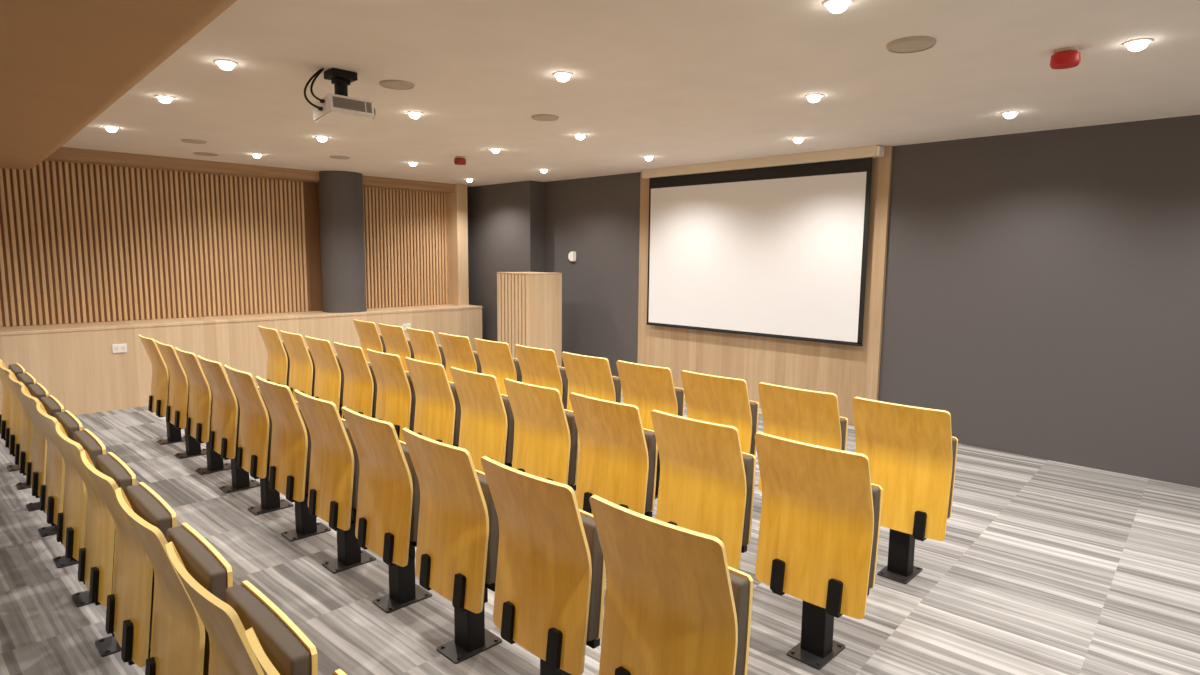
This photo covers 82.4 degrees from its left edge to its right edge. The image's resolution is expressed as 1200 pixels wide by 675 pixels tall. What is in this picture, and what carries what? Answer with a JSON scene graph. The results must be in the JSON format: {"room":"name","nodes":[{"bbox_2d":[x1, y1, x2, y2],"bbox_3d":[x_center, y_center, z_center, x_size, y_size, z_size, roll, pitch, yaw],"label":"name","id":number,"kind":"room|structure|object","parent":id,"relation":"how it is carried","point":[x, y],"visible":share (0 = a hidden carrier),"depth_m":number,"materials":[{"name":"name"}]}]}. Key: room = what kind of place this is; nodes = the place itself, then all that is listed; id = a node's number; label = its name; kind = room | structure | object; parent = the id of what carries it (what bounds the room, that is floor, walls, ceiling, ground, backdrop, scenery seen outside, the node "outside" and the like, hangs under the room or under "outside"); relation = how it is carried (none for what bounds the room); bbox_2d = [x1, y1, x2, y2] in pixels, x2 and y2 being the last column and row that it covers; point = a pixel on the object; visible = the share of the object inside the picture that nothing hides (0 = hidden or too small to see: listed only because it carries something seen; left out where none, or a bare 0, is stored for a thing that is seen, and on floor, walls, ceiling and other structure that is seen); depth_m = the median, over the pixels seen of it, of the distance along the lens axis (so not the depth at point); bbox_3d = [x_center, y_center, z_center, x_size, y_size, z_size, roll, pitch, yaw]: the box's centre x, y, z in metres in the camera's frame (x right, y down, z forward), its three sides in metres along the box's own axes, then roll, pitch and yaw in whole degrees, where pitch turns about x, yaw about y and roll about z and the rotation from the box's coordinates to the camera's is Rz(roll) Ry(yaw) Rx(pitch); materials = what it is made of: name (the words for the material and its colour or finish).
{"room":"lecture hall","nodes":[
{"label":"lecture hall","id":0,"kind":"room"},
{"bbox_2d":[306,182,322,310],"bbox_3d":[-5.227,-0.686,7.890,0.250,2.687,9.164,7,10,44],"label":"wall","id":1,"kind":"structure","parent":0,"point":[312,188],"depth_m":9.11,"materials":[{"name":"wood"}]},
{"bbox_2d":[0,160,311,326],"bbox_3d":[-5.602,-1.020,7.262,0.048,1.739,5.020,7,10,44],"label":"wall slat","id":2,"kind":"structure","parent":1,"relation":"attached to","point":[80,243],"depth_m":7.72,"materials":[{"name":"brown wood"}]},
{"bbox_2d":[0,304,482,414],"bbox_3d":[-5.069,0.270,7.533,0.646,0.876,8.731,7,10,44],"label":"wall paneling","id":3,"kind":"structure","parent":1,"relation":"attached to","point":[77,364],"depth_m":7.32,"materials":[{"name":"brown wood"}]},
{"bbox_2d":[45,147,454,192],"bbox_3d":[-3.926,-2.062,8.657,0.290,0.132,5.090,7,10,44],"label":"trim","id":4,"kind":"structure","parent":1,"relation":"attached to","point":[63,154],"depth_m":7.93,"materials":[{"name":"brown wood"}]},
{"bbox_2d":[363,187,447,307],"bbox_3d":[-2.900,-1.320,9.995,0.048,1.739,1.530,7,10,44],"label":"wall slat","id":5,"kind":"structure","parent":1,"relation":"attached to","point":[405,236],"depth_m":10.02,"materials":[{"name":"brown wood"}]},
{"bbox_2d":[446,184,468,304],"bbox_3d":[-2.194,-1.413,10.489,0.330,1.821,0.185,7,10,44],"label":"trim","id":6,"kind":"structure","parent":1,"relation":"attached to","point":[456,203],"depth_m":10.39,"materials":[{"name":"brown wood"}]},
{"bbox_2d":[318,171,366,312],"bbox_3d":[-3.407,-1.251,9.072,0.550,1.821,0.550,7,10,44],"label":"column","id":7,"kind":"structure","parent":0,"point":[340,193],"depth_m":8.86,"materials":[{"name":"paint"}]},
{"bbox_2d":[0,392,1199,674],"bbox_3d":[-0.766,1.273,3.694,12.800,0.120,9.564,7,10,44],"label":"floor","id":8,"kind":"structure","parent":0,"point":[1040,566],"depth_m":3.41,"materials":[{"name":"carpet"}]},
{"bbox_2d":[0,363,24,471],"bbox_3d":[-4.410,0.528,5.182,0.480,0.935,0.306,7,9,44],"label":"chair","id":9,"kind":"object","parent":8,"relation":"on","point":[16,368],"visible":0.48,"depth_m":5.04,"materials":[{"name":"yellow wood"}]},
{"bbox_2d":[8,364,22,377],"bbox_3d":[-4.405,0.426,5.173,0.454,0.400,0.074,7,9,44],"label":"seat cushion","id":10,"kind":"object","parent":9,"relation":"on","point":[16,369],"depth_m":5.13,"materials":[{"name":"beige fabric"}]},
{"bbox_2d":[0,359,35,489],"bbox_3d":[-4.012,0.578,4.794,0.480,0.935,0.306,7,9,44],"label":"chair","id":11,"kind":"object","parent":8,"relation":"on","point":[12,433],"visible":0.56,"depth_m":4.65,"materials":[{"name":"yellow wood"}]},
{"bbox_2d":[17,373,33,388],"bbox_3d":[-4.008,0.476,4.785,0.454,0.400,0.074,7,9,44],"label":"seat cushion","id":12,"kind":"object","parent":11,"relation":"on","point":[26,378],"depth_m":4.74,"materials":[{"name":"beige fabric"}]},
{"bbox_2d":[0,362,48,511],"bbox_3d":[-3.614,0.628,4.406,0.480,0.935,0.306,7,10,44],"label":"chair","id":13,"kind":"object","parent":8,"relation":"on","point":[23,450],"visible":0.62,"depth_m":4.26,"materials":[{"name":"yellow wood"}]},
{"bbox_2d":[28,384,45,400],"bbox_3d":[-3.610,0.526,4.398,0.454,0.400,0.074,7,10,44],"label":"seat cushion","id":14,"kind":"object","parent":13,"relation":"on","point":[38,391],"depth_m":4.35,"materials":[{"name":"beige fabric"}]},
{"bbox_2d":[9,372,63,536],"bbox_3d":[-3.216,0.679,4.018,0.480,0.935,0.306,7,10,44],"label":"chair","id":15,"kind":"object","parent":8,"relation":"on","point":[36,469],"visible":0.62,"depth_m":3.87,"materials":[{"name":"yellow wood"}]},
{"bbox_2d":[40,397,60,416],"bbox_3d":[-3.212,0.577,4.010,0.454,0.400,0.074,7,10,44],"label":"seat cushion","id":16,"kind":"object","parent":15,"relation":"on","point":[51,405],"depth_m":3.94,"materials":[{"name":"beige fabric"}]},
{"bbox_2d":[21,386,84,568],"bbox_3d":[-2.818,0.729,3.630,0.480,0.935,0.306,7,9,44],"label":"chair","id":17,"kind":"object","parent":8,"relation":"on","point":[52,492],"visible":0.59,"depth_m":3.48,"materials":[{"name":"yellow wood"}]},
{"bbox_2d":[55,412,79,439],"bbox_3d":[-2.814,0.627,3.622,0.454,0.400,0.074,7,9,44],"label":"seat cushion","id":18,"kind":"object","parent":17,"relation":"on","point":[69,422],"depth_m":3.54,"materials":[{"name":"beige fabric"}]},
{"bbox_2d":[36,402,112,606],"bbox_3d":[-2.421,0.779,3.243,0.480,0.935,0.306,7,10,44],"label":"chair","id":19,"kind":"object","parent":8,"relation":"on","point":[71,523],"visible":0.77,"depth_m":3.09,"materials":[{"name":"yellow wood"}]},
{"bbox_2d":[73,430,102,525],"bbox_3d":[-2.416,0.677,3.234,0.454,0.400,0.074,7,10,44],"label":"seat cushion","id":20,"kind":"object","parent":19,"relation":"on","point":[90,442],"depth_m":3.11,"materials":[{"name":"beige fabric"}]},
{"bbox_2d":[56,423,135,656],"bbox_3d":[-2.023,0.830,2.854,0.480,0.935,0.306,7,10,44],"label":"chair","id":21,"kind":"object","parent":8,"relation":"on","point":[96,559],"visible":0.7,"depth_m":2.71,"materials":[{"name":"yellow wood"}]},
{"bbox_2d":[96,454,131,566],"bbox_3d":[-2.018,0.728,2.846,0.454,0.400,0.074,7,10,44],"label":"seat cushion","id":22,"kind":"object","parent":21,"relation":"on","point":[110,465],"depth_m":2.75,"materials":[{"name":"beige fabric"}]},
{"bbox_2d":[81,450,176,666],"bbox_3d":[-1.625,0.880,2.466,0.480,0.935,0.306,7,9,44],"label":"chair","id":23,"kind":"object","parent":8,"relation":"on","point":[129,610],"visible":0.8,"depth_m":2.32,"materials":[{"name":"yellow wood"}]},
{"bbox_2d":[126,485,171,624],"bbox_3d":[-1.620,0.778,2.458,0.454,0.400,0.074,7,9,44],"label":"seat cushion","id":24,"kind":"object","parent":23,"relation":"on","point":[144,501],"depth_m":2.36,"materials":[{"name":"beige fabric"}]},
{"bbox_2d":[139,334,184,444],"bbox_3d":[-3.749,0.445,5.928,0.480,0.935,0.306,7,10,44],"label":"chair","id":25,"kind":"object","parent":8,"relation":"on","point":[158,399],"visible":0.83,"depth_m":5.79,"materials":[{"name":"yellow wood"}]},
{"bbox_2d":[115,487,232,674],"bbox_3d":[-1.227,0.930,2.079,0.480,0.935,0.306,7,10,44],"label":"chair","id":26,"kind":"object","parent":8,"relation":"on","point":[180,645],"visible":0.8,"depth_m":1.94,"materials":[{"name":"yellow wood"}]},
{"bbox_2d":[167,526,227,674],"bbox_3d":[-1.222,0.828,2.070,0.454,0.400,0.074,7,10,44],"label":"seat cushion","id":27,"kind":"object","parent":26,"relation":"on","point":[200,559],"depth_m":1.96,"materials":[{"name":"beige fabric"}]},
{"bbox_2d":[155,340,205,458],"bbox_3d":[-3.352,0.495,5.541,0.480,0.935,0.306,7,10,44],"label":"chair","id":28,"kind":"object","parent":8,"relation":"on","point":[178,401],"visible":0.74,"depth_m":5.41,"materials":[{"name":"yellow wood"}]},
{"bbox_2d":[179,359,189,413],"bbox_3d":[-3.348,0.394,5.532,0.454,0.400,0.074,7,10,44],"label":"seat cushion","id":29,"kind":"object","parent":28,"relation":"on","point":[184,380],"depth_m":5.34,"materials":[{"name":"beige fabric"}]},
{"bbox_2d":[175,347,230,474],"bbox_3d":[-2.955,0.546,5.153,0.480,0.935,0.306,7,9,44],"label":"chair","id":30,"kind":"object","parent":8,"relation":"on","point":[198,423],"visible":0.69,"depth_m":5.03,"materials":[{"name":"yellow wood"}]},
{"bbox_2d":[203,371,212,426],"bbox_3d":[-2.951,0.444,5.145,0.454,0.400,0.074,7,9,44],"label":"seat cushion","id":31,"kind":"object","parent":30,"relation":"on","point":[207,393],"depth_m":4.95,"materials":[{"name":"beige fabric"}]},
{"bbox_2d":[197,355,259,493],"bbox_3d":[-2.558,0.596,4.766,0.480,0.935,0.306,7,9,44],"label":"chair","id":32,"kind":"object","parent":8,"relation":"on","point":[224,433],"visible":0.77,"depth_m":4.65,"materials":[{"name":"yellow wood"}]},
{"bbox_2d":[228,377,239,441],"bbox_3d":[-2.554,0.494,4.757,0.454,0.400,0.074,7,9,44],"label":"seat cushion","id":33,"kind":"object","parent":32,"relation":"on","point":[234,404],"depth_m":4.57,"materials":[{"name":"beige fabric"}]},
{"bbox_2d":[165,541,317,674],"bbox_3d":[-0.829,0.981,1.691,0.480,0.935,0.306,7,10,44],"label":"chair","id":34,"kind":"object","parent":8,"relation":"on","point":[289,650],"visible":0.98,"depth_m":1.55,"materials":[{"name":"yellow wood"}]},
{"bbox_2d":[224,584,310,674],"bbox_3d":[-0.825,0.879,1.682,0.454,0.400,0.074,7,10,44],"label":"seat cushion","id":35,"kind":"object","parent":34,"relation":"on","point":[284,644],"depth_m":1.62,"materials":[{"name":"beige fabric"}]},
{"bbox_2d":[224,365,293,514],"bbox_3d":[-2.161,0.646,4.379,0.480,0.935,0.306,7,10,44],"label":"chair","id":36,"kind":"object","parent":8,"relation":"on","point":[255,424],"visible":0.84,"depth_m":4.27,"materials":[{"name":"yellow wood"}]},
{"bbox_2d":[259,389,271,459],"bbox_3d":[-2.156,0.544,4.370,0.454,0.400,0.074,7,10,44],"label":"seat cushion","id":37,"kind":"object","parent":36,"relation":"on","point":[266,421],"depth_m":4.19,"materials":[{"name":"beige fabric"}]},
{"bbox_2d":[257,326,289,385],"bbox_3d":[-3.120,0.355,6.730,0.480,0.935,0.306,7,10,44],"label":"chair","id":38,"kind":"object","parent":8,"relation":"on","point":[278,363],"visible":0.66,"depth_m":6.58,"materials":[{"name":"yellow wood"}]},
{"bbox_2d":[282,342,289,385],"bbox_3d":[-3.116,0.254,6.721,0.454,0.400,0.074,7,10,44],"label":"seat cushion","id":39,"kind":"object","parent":38,"relation":"on","point":[285,357],"depth_m":6.54,"materials":[{"name":"beige fabric"}]},
{"bbox_2d":[255,376,330,541],"bbox_3d":[-1.764,0.696,3.991,0.480,0.935,0.306,7,9,44],"label":"chair","id":40,"kind":"object","parent":8,"relation":"on","point":[290,455],"visible":0.86,"depth_m":3.89,"materials":[{"name":"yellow wood"}]},
{"bbox_2d":[296,403,310,481],"bbox_3d":[-1.759,0.594,3.983,0.454,0.400,0.074,7,9,44],"label":"seat cushion","id":41,"kind":"object","parent":40,"relation":"on","point":[305,439],"depth_m":3.81,"materials":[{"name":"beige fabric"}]},
{"bbox_2d":[245,627,346,674],"bbox_3d":[-0.431,1.031,1.303,0.480,0.935,0.306,7,10,44],"label":"chair","id":42,"kind":"object","parent":8,"relation":"on","point":[265,663],"visible":1,"depth_m":1.24,"materials":[{"name":"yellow wood"}]},
{"bbox_2d":[279,330,314,401],"bbox_3d":[-2.718,0.406,6.339,0.480,0.935,0.306,7,9,44],"label":"chair","id":43,"kind":"object","parent":8,"relation":"on","point":[302,366],"visible":0.69,"depth_m":6.20,"materials":[{"name":"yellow wood"}]},
{"bbox_2d":[307,348,314,394],"bbox_3d":[-2.714,0.304,6.330,0.454,0.400,0.074,7,9,44],"label":"seat cushion","id":44,"kind":"object","parent":43,"relation":"on","point":[310,362],"depth_m":6.15,"materials":[{"name":"beige fabric"}]},
{"bbox_2d":[305,336,343,417],"bbox_3d":[-2.317,0.457,5.947,0.480,0.935,0.306,7,10,44],"label":"chair","id":45,"kind":"object","parent":8,"relation":"on","point":[329,374],"visible":0.7,"depth_m":5.80,"materials":[{"name":"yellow wood"}]},
{"bbox_2d":[335,355,343,404],"bbox_3d":[-2.313,0.355,5.939,0.454,0.400,0.074,7,10,44],"label":"seat cushion","id":46,"kind":"object","parent":45,"relation":"on","point":[339,374],"depth_m":5.76,"materials":[{"name":"beige fabric"}]},
{"bbox_2d":[294,389,375,573],"bbox_3d":[-1.367,0.747,3.604,0.480,0.935,0.306,7,10,44],"label":"chair","id":47,"kind":"object","parent":8,"relation":"on","point":[334,461],"visible":0.88,"depth_m":3.50,"materials":[{"name":"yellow wood"}]},
{"bbox_2d":[342,421,358,508],"bbox_3d":[-1.362,0.645,3.596,0.454,0.400,0.074,7,10,44],"label":"seat cushion","id":48,"kind":"object","parent":47,"relation":"on","point":[352,460],"depth_m":3.43,"materials":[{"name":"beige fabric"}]},
{"bbox_2d":[333,342,376,418],"bbox_3d":[-1.916,0.508,5.556,0.480,0.935,0.306,7,9,44],"label":"chair","id":49,"kind":"object","parent":8,"relation":"on","point":[360,384],"visible":0.7,"depth_m":5.41,"materials":[{"name":"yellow wood"}]},
{"bbox_2d":[368,363,376,416],"bbox_3d":[-1.911,0.406,5.547,0.454,0.400,0.074,7,9,44],"label":"seat cushion","id":50,"kind":"object","parent":49,"relation":"on","point":[372,384],"depth_m":5.37,"materials":[{"name":"beige fabric"}]},
{"bbox_2d":[353,319,385,361],"bbox_3d":[-2.441,0.275,7.459,0.480,0.935,0.306,7,10,44],"label":"chair","id":51,"kind":"object","parent":8,"relation":"on","point":[368,334],"visible":0.41,"depth_m":7.31,"materials":[{"name":"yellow wood"}]},
{"bbox_2d":[341,406,431,612],"bbox_3d":[-0.969,0.797,3.217,0.480,0.935,0.306,7,10,44],"label":"chair","id":52,"kind":"object","parent":8,"relation":"on","point":[388,500],"visible":0.92,"depth_m":3.11,"materials":[{"name":"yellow wood"}]},
{"bbox_2d":[401,444,419,541],"bbox_3d":[-0.965,0.695,3.208,0.454,0.400,0.074,7,10,44],"label":"seat cushion","id":53,"kind":"object","parent":52,"relation":"on","point":[412,489],"depth_m":3.04,"materials":[{"name":"beige fabric"}]},
{"bbox_2d":[366,349,415,441],"bbox_3d":[-1.514,0.559,5.164,0.480,0.935,0.306,7,9,44],"label":"chair","id":54,"kind":"object","parent":8,"relation":"on","point":[396,397],"visible":0.78,"depth_m":5.02,"materials":[{"name":"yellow wood"}]},
{"bbox_2d":[405,372,415,429],"bbox_3d":[-1.510,0.457,5.156,0.454,0.400,0.074,7,9,44],"label":"seat cushion","id":55,"kind":"object","parent":54,"relation":"on","point":[410,397],"depth_m":4.98,"materials":[{"name":"beige fabric"}]},
{"bbox_2d":[378,323,413,371],"bbox_3d":[-2.040,0.326,7.068,0.480,0.935,0.306,7,10,44],"label":"chair","id":56,"kind":"object","parent":8,"relation":"on","point":[394,337],"visible":0.39,"depth_m":6.91,"materials":[{"name":"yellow wood"}]},
{"bbox_2d":[406,328,445,370],"bbox_3d":[-1.639,0.376,6.677,0.480,0.935,0.306,7,10,44],"label":"chair","id":57,"kind":"object","parent":8,"relation":"on","point":[424,344],"visible":0.41,"depth_m":6.52,"materials":[{"name":"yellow wood"}]},
{"bbox_2d":[405,357,460,446],"bbox_3d":[-1.113,0.609,4.773,0.480,0.935,0.306,7,9,44],"label":"chair","id":58,"kind":"object","parent":8,"relation":"on","point":[437,407],"visible":0.76,"depth_m":4.63,"materials":[{"name":"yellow wood"}]},
{"bbox_2d":[449,383,460,444],"bbox_3d":[-1.108,0.507,4.764,0.454,0.400,0.074,7,9,44],"label":"seat cushion","id":59,"kind":"object","parent":58,"relation":"on","point":[454,404],"depth_m":4.59,"materials":[{"name":"beige fabric"}]},
{"bbox_2d":[401,428,501,663],"bbox_3d":[-0.572,0.847,2.830,0.480,0.935,0.306,7,10,44],"label":"chair","id":60,"kind":"object","parent":8,"relation":"on","point":[458,535],"visible":0.95,"depth_m":2.72,"materials":[{"name":"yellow wood"}]},
{"bbox_2d":[477,474,498,583],"bbox_3d":[-0.568,0.745,2.821,0.454,0.400,0.074,7,10,44],"label":"seat cushion","id":61,"kind":"object","parent":60,"relation":"on","point":[489,521],"depth_m":2.66,"materials":[{"name":"beige fabric"}]},
{"bbox_2d":[438,332,481,381],"bbox_3d":[-1.238,0.427,6.286,0.480,0.935,0.306,7,10,44],"label":"chair","id":62,"kind":"object","parent":8,"relation":"on","point":[458,352],"visible":0.49,"depth_m":6.14,"materials":[{"name":"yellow wood"}]},
{"bbox_2d":[450,367,514,472],"bbox_3d":[-0.711,0.660,4.382,0.480,0.935,0.306,7,10,44],"label":"chair","id":63,"kind":"object","parent":8,"relation":"on","point":[487,425],"visible":0.82,"depth_m":4.25,"materials":[{"name":"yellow wood"}]},
{"bbox_2d":[502,396,513,462],"bbox_3d":[-0.707,0.558,4.373,0.454,0.400,0.074,7,10,44],"label":"seat cushion","id":64,"kind":"object","parent":63,"relation":"on","point":[507,418],"depth_m":4.21,"materials":[{"name":"beige fabric"}]},
{"bbox_2d":[474,338,521,395],"bbox_3d":[-0.837,0.478,5.895,0.480,0.935,0.306,7,10,44],"label":"chair","id":65,"kind":"object","parent":8,"relation":"on","point":[495,358],"visible":0.46,"depth_m":5.75,"materials":[{"name":"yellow wood"}]},
{"bbox_2d":[513,359,521,381],"bbox_3d":[-0.833,0.376,5.886,0.454,0.400,0.074,7,10,44],"label":"seat cushion","id":66,"kind":"object","parent":65,"relation":"on","point":[517,375],"depth_m":5.71,"materials":[{"name":"beige fabric"}]},
{"bbox_2d":[497,272,561,366],"bbox_3d":[-0.916,-0.128,8.889,0.650,1.425,0.541,7,10,44],"label":"lectern","id":67,"kind":"object","parent":8,"relation":"on","point":[529,304],"visible":0.77,"depth_m":8.66,"materials":[{"name":"brown wood"}]},
{"bbox_2d":[504,378,578,490],"bbox_3d":[-0.310,0.711,3.990,0.480,0.935,0.306,7,10,44],"label":"chair","id":68,"kind":"object","parent":8,"relation":"on","point":[546,436],"visible":0.75,"depth_m":3.85,"materials":[{"name":"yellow wood"}]},
{"bbox_2d":[565,411,577,484],"bbox_3d":[-0.305,0.609,3.982,0.454,0.400,0.074,7,10,44],"label":"seat cushion","id":69,"kind":"object","parent":68,"relation":"on","point":[571,436],"depth_m":3.82,"materials":[{"name":"beige fabric"}]},
{"bbox_2d":[514,344,568,409],"bbox_3d":[-0.436,0.529,5.504,0.480,0.935,0.306,7,10,44],"label":"chair","id":70,"kind":"object","parent":8,"relation":"on","point":[538,366],"visible":0.44,"depth_m":5.35,"materials":[{"name":"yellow wood"}]},
{"bbox_2d":[559,368,567,408],"bbox_3d":[-0.432,0.427,5.495,0.454,0.400,0.074,7,10,44],"label":"seat cushion","id":71,"kind":"object","parent":70,"relation":"on","point":[563,381],"depth_m":5.33,"materials":[{"name":"beige fabric"}]},
{"bbox_2d":[481,456,605,674],"bbox_3d":[-0.175,0.897,2.443,0.480,0.935,0.306,7,10,44],"label":"chair","id":72,"kind":"object","parent":8,"relation":"on","point":[551,571],"visible":0.98,"depth_m":2.31,"materials":[{"name":"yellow wood"}]},
{"bbox_2d":[580,514,602,640],"bbox_3d":[-0.171,0.795,2.434,0.454,0.400,0.074,7,10,44],"label":"seat cushion","id":73,"kind":"object","parent":72,"relation":"on","point":[593,570],"depth_m":2.27,"materials":[{"name":"beige fabric"}]},
{"bbox_2d":[561,352,621,410],"bbox_3d":[-0.035,0.579,5.113,0.480,0.935,0.306,7,10,44],"label":"chair","id":74,"kind":"object","parent":8,"relation":"on","point":[590,376],"visible":0.52,"depth_m":4.96,"materials":[{"name":"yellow wood"}]},
{"bbox_2d":[612,377,620,402],"bbox_3d":[-0.030,0.477,5.104,0.454,0.400,0.074,7,10,44],"label":"seat cushion","id":75,"kind":"object","parent":74,"relation":"on","point":[616,392],"depth_m":4.93,"materials":[{"name":"beige fabric"}]},
{"bbox_2d":[569,392,657,517],"bbox_3d":[0.092,0.762,3.599,0.480,0.935,0.306,7,9,44],"label":"chair","id":76,"kind":"object","parent":8,"relation":"on","point":[617,464],"visible":0.78,"depth_m":3.47,"materials":[{"name":"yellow wood"}]},
{"bbox_2d":[644,431,655,511],"bbox_3d":[0.096,0.660,3.590,0.454,0.400,0.074,7,9,44],"label":"seat cushion","id":77,"kind":"object","parent":76,"relation":"on","point":[650,456],"depth_m":3.43,"materials":[{"name":"beige fabric"}]},
{"bbox_2d":[616,360,684,498],"bbox_3d":[0.366,0.630,4.722,0.480,0.935,0.306,7,10,44],"label":"chair","id":78,"kind":"object","parent":8,"relation":"on","point":[649,388],"visible":0.48,"depth_m":4.59,"materials":[{"name":"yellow wood"}]},
{"bbox_2d":[675,389,682,415],"bbox_3d":[0.370,0.528,4.713,0.454,0.400,0.074,7,10,44],"label":"seat cushion","id":79,"kind":"object","parent":78,"relation":"on","point":[679,392],"depth_m":4.54,"materials":[{"name":"beige fabric"}]},
{"bbox_2d":[589,495,752,674],"bbox_3d":[0.222,0.948,2.055,0.480,0.935,0.306,7,9,44],"label":"chair","id":80,"kind":"object","parent":8,"relation":"on","point":[675,605],"visible":1,"depth_m":1.93,"materials":[{"name":"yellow wood"}]},
{"bbox_2d":[729,571,748,674],"bbox_3d":[0.227,0.846,2.046,0.454,0.400,0.074,7,9,44],"label":"seat cushion","id":81,"kind":"object","parent":80,"relation":"on","point":[739,642],"depth_m":1.88,"materials":[{"name":"beige fabric"}]},
{"bbox_2d":[651,410,755,569],"bbox_3d":[0.493,0.812,3.207,0.480,0.935,0.306,7,10,44],"label":"chair","id":82,"kind":"object","parent":8,"relation":"on","point":[707,481],"visible":0.82,"depth_m":3.08,"materials":[{"name":"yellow wood"}]},
{"bbox_2d":[742,455,753,545],"bbox_3d":[0.497,0.711,3.199,0.454,0.400,0.074,7,10,44],"label":"seat cushion","id":83,"kind":"object","parent":82,"relation":"on","point":[747,486],"depth_m":3.04,"materials":[{"name":"beige fabric"}]},
{"bbox_2d":[681,370,758,456],"bbox_3d":[0.767,0.681,4.331,0.480,0.935,0.306,7,9,44],"label":"chair","id":84,"kind":"object","parent":8,"relation":"on","point":[709,398],"visible":0.58,"depth_m":4.17,"materials":[{"name":"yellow wood"}]},
{"bbox_2d":[750,402,756,454],"bbox_3d":[0.772,0.579,4.322,0.454,0.400,0.074,7,9,44],"label":"seat cushion","id":85,"kind":"object","parent":84,"relation":"on","point":[753,405],"depth_m":4.16,"materials":[{"name":"beige fabric"}]},
{"bbox_2d":[758,382,847,490],"bbox_3d":[1.168,0.731,3.940,0.480,0.935,0.306,7,10,44],"label":"chair","id":86,"kind":"object","parent":8,"relation":"on","point":[801,415],"visible":0.47,"depth_m":3.80,"materials":[{"name":"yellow wood"}]},
{"bbox_2d":[754,432,882,669],"bbox_3d":[0.894,0.863,2.816,0.480,0.935,0.306,7,10,44],"label":"chair","id":87,"kind":"object","parent":8,"relation":"on","point":[819,529],"visible":1,"depth_m":2.72,"materials":[{"name":"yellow wood"}]},
{"bbox_2d":[868,486,879,588],"bbox_3d":[0.899,0.761,2.807,0.454,0.400,0.074,7,10,44],"label":"seat cushion","id":88,"kind":"object","parent":87,"relation":"on","point":[873,524],"depth_m":2.65,"materials":[{"name":"beige fabric"}]},
{"bbox_2d":[852,397,957,583],"bbox_3d":[1.569,0.782,3.549,0.480,0.935,0.306,7,10,44],"label":"chair","id":89,"kind":"object","parent":8,"relation":"on","point":[911,451],"visible":0.84,"depth_m":3.44,"materials":[{"name":"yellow wood"}]},
{"bbox_2d":[947,438,955,517],"bbox_3d":[1.574,0.680,3.540,0.454,0.400,0.074,7,10,44],"label":"seat cushion","id":90,"kind":"object","parent":89,"relation":"on","point":[951,465],"depth_m":3.38,"materials":[{"name":"wood"}]},
{"bbox_2d":[61,0,1199,186],"bbox_3d":[-0.739,-1.514,3.361,12.800,0.120,9.564,7,10,44],"label":"ceiling","id":91,"kind":"structure","parent":0,"point":[674,82],"depth_m":4.06,"materials":[{"name":"paint"}]},
{"bbox_2d":[0,0,236,169],"bbox_3d":[-2.586,-1.140,1.479,12.350,0.252,3.849,7,10,44],"label":"ceiling bulkhead","id":92,"kind":"structure","parent":91,"relation":"attached to","point":[63,63],"depth_m":2.87,"materials":[{"name":"beige paint"}]},
{"bbox_2d":[304,68,374,128],"bbox_3d":[-1.512,-1.387,3.950,0.245,0.290,0.384,7,10,44],"label":"projector","id":93,"kind":"object","parent":91,"relation":"hanging from","point":[337,109],"visible":1,"depth_m":3.92,"materials":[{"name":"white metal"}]},
{"bbox_2d":[332,96,371,112],"bbox_3d":[-1.407,-1.323,3.898,0.013,0.060,0.230,7,10,44],"label":"vent grille","id":94,"kind":"object","parent":93,"relation":"attached to","point":[342,104],"depth_m":3.89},
{"bbox_2d":[379,80,414,89],"bbox_3d":[-1.250,-1.555,4.222,0.210,0.013,0.210,7,10,44],"label":"ceiling speaker","id":95,"kind":"object","parent":91,"relation":"attached to","point":[390,84],"visible":1,"depth_m":4.19},
{"bbox_2d":[382,82,411,88],"bbox_3d":[-1.250,-1.553,4.222,0.178,0.010,0.178,7,10,44],"label":"grille","id":96,"kind":"object","parent":95,"relation":"attached to","point":[390,85],"depth_m":4.21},
{"bbox_2d":[823,0,852,12],"bbox_3d":[0.971,-1.349,2.799,0.116,0.040,0.116,7,10,44],"label":"recessed light","id":97,"kind":"object","parent":91,"relation":"in","point":[835,6],"visible":1,"depth_m":2.78,"materials":[{"name":"white"}]},
{"bbox_2d":[886,36,935,53],"bbox_3d":[1.506,-1.415,3.320,0.220,0.022,0.220,7,10,44],"label":"ceiling speaker","id":98,"kind":"object","parent":91,"relation":"attached to","point":[912,44],"visible":1,"depth_m":3.29},
{"bbox_2d":[890,41,931,51],"bbox_3d":[1.506,-1.413,3.321,0.188,0.016,0.188,7,10,44],"label":"grille","id":99,"kind":"object","parent":98,"relation":"attached to","point":[895,46],"depth_m":3.30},
{"bbox_2d":[1050,47,1080,68],"bbox_3d":[2.317,-1.388,3.411,0.128,0.082,0.128,7,10,44],"label":"detector","id":100,"kind":"object","parent":91,"relation":"attached to","point":[1067,57],"visible":1,"depth_m":3.37,"materials":[{"name":"red plastic"}]},
{"bbox_2d":[1123,38,1152,50],"bbox_3d":[2.565,-1.390,3.271,0.116,0.040,0.116,7,10,44],"label":"recessed light","id":101,"kind":"object","parent":91,"relation":"in","point":[1136,44],"visible":1,"depth_m":3.25,"materials":[{"name":"white"}]},
{"bbox_2d":[467,115,1199,487],"bbox_3d":[2.437,-0.475,6.753,12.800,2.687,0.464,7,10,44],"label":"wall","id":102,"kind":"structure","parent":0,"point":[1042,290],"depth_m":5.73,"materials":[{"name":"paint"}]},
{"bbox_2d":[637,146,892,424],"bbox_3d":[1.603,-0.583,7.589,3.077,2.687,0.050,7,10,44],"label":"wall panel","id":103,"kind":"object","parent":102,"relation":"attached to","point":[848,372],"visible":0.4,"depth_m":7.22,"materials":[{"name":"brown wood"}]},
{"bbox_2d":[642,145,884,345],"bbox_3d":[1.572,-0.972,7.458,2.895,1.884,0.119,7,10,44],"label":"projection screen","id":104,"kind":"object","parent":103,"relation":"attached to","point":[771,246],"visible":1,"depth_m":7.27,"materials":[{"name":"fabric"}]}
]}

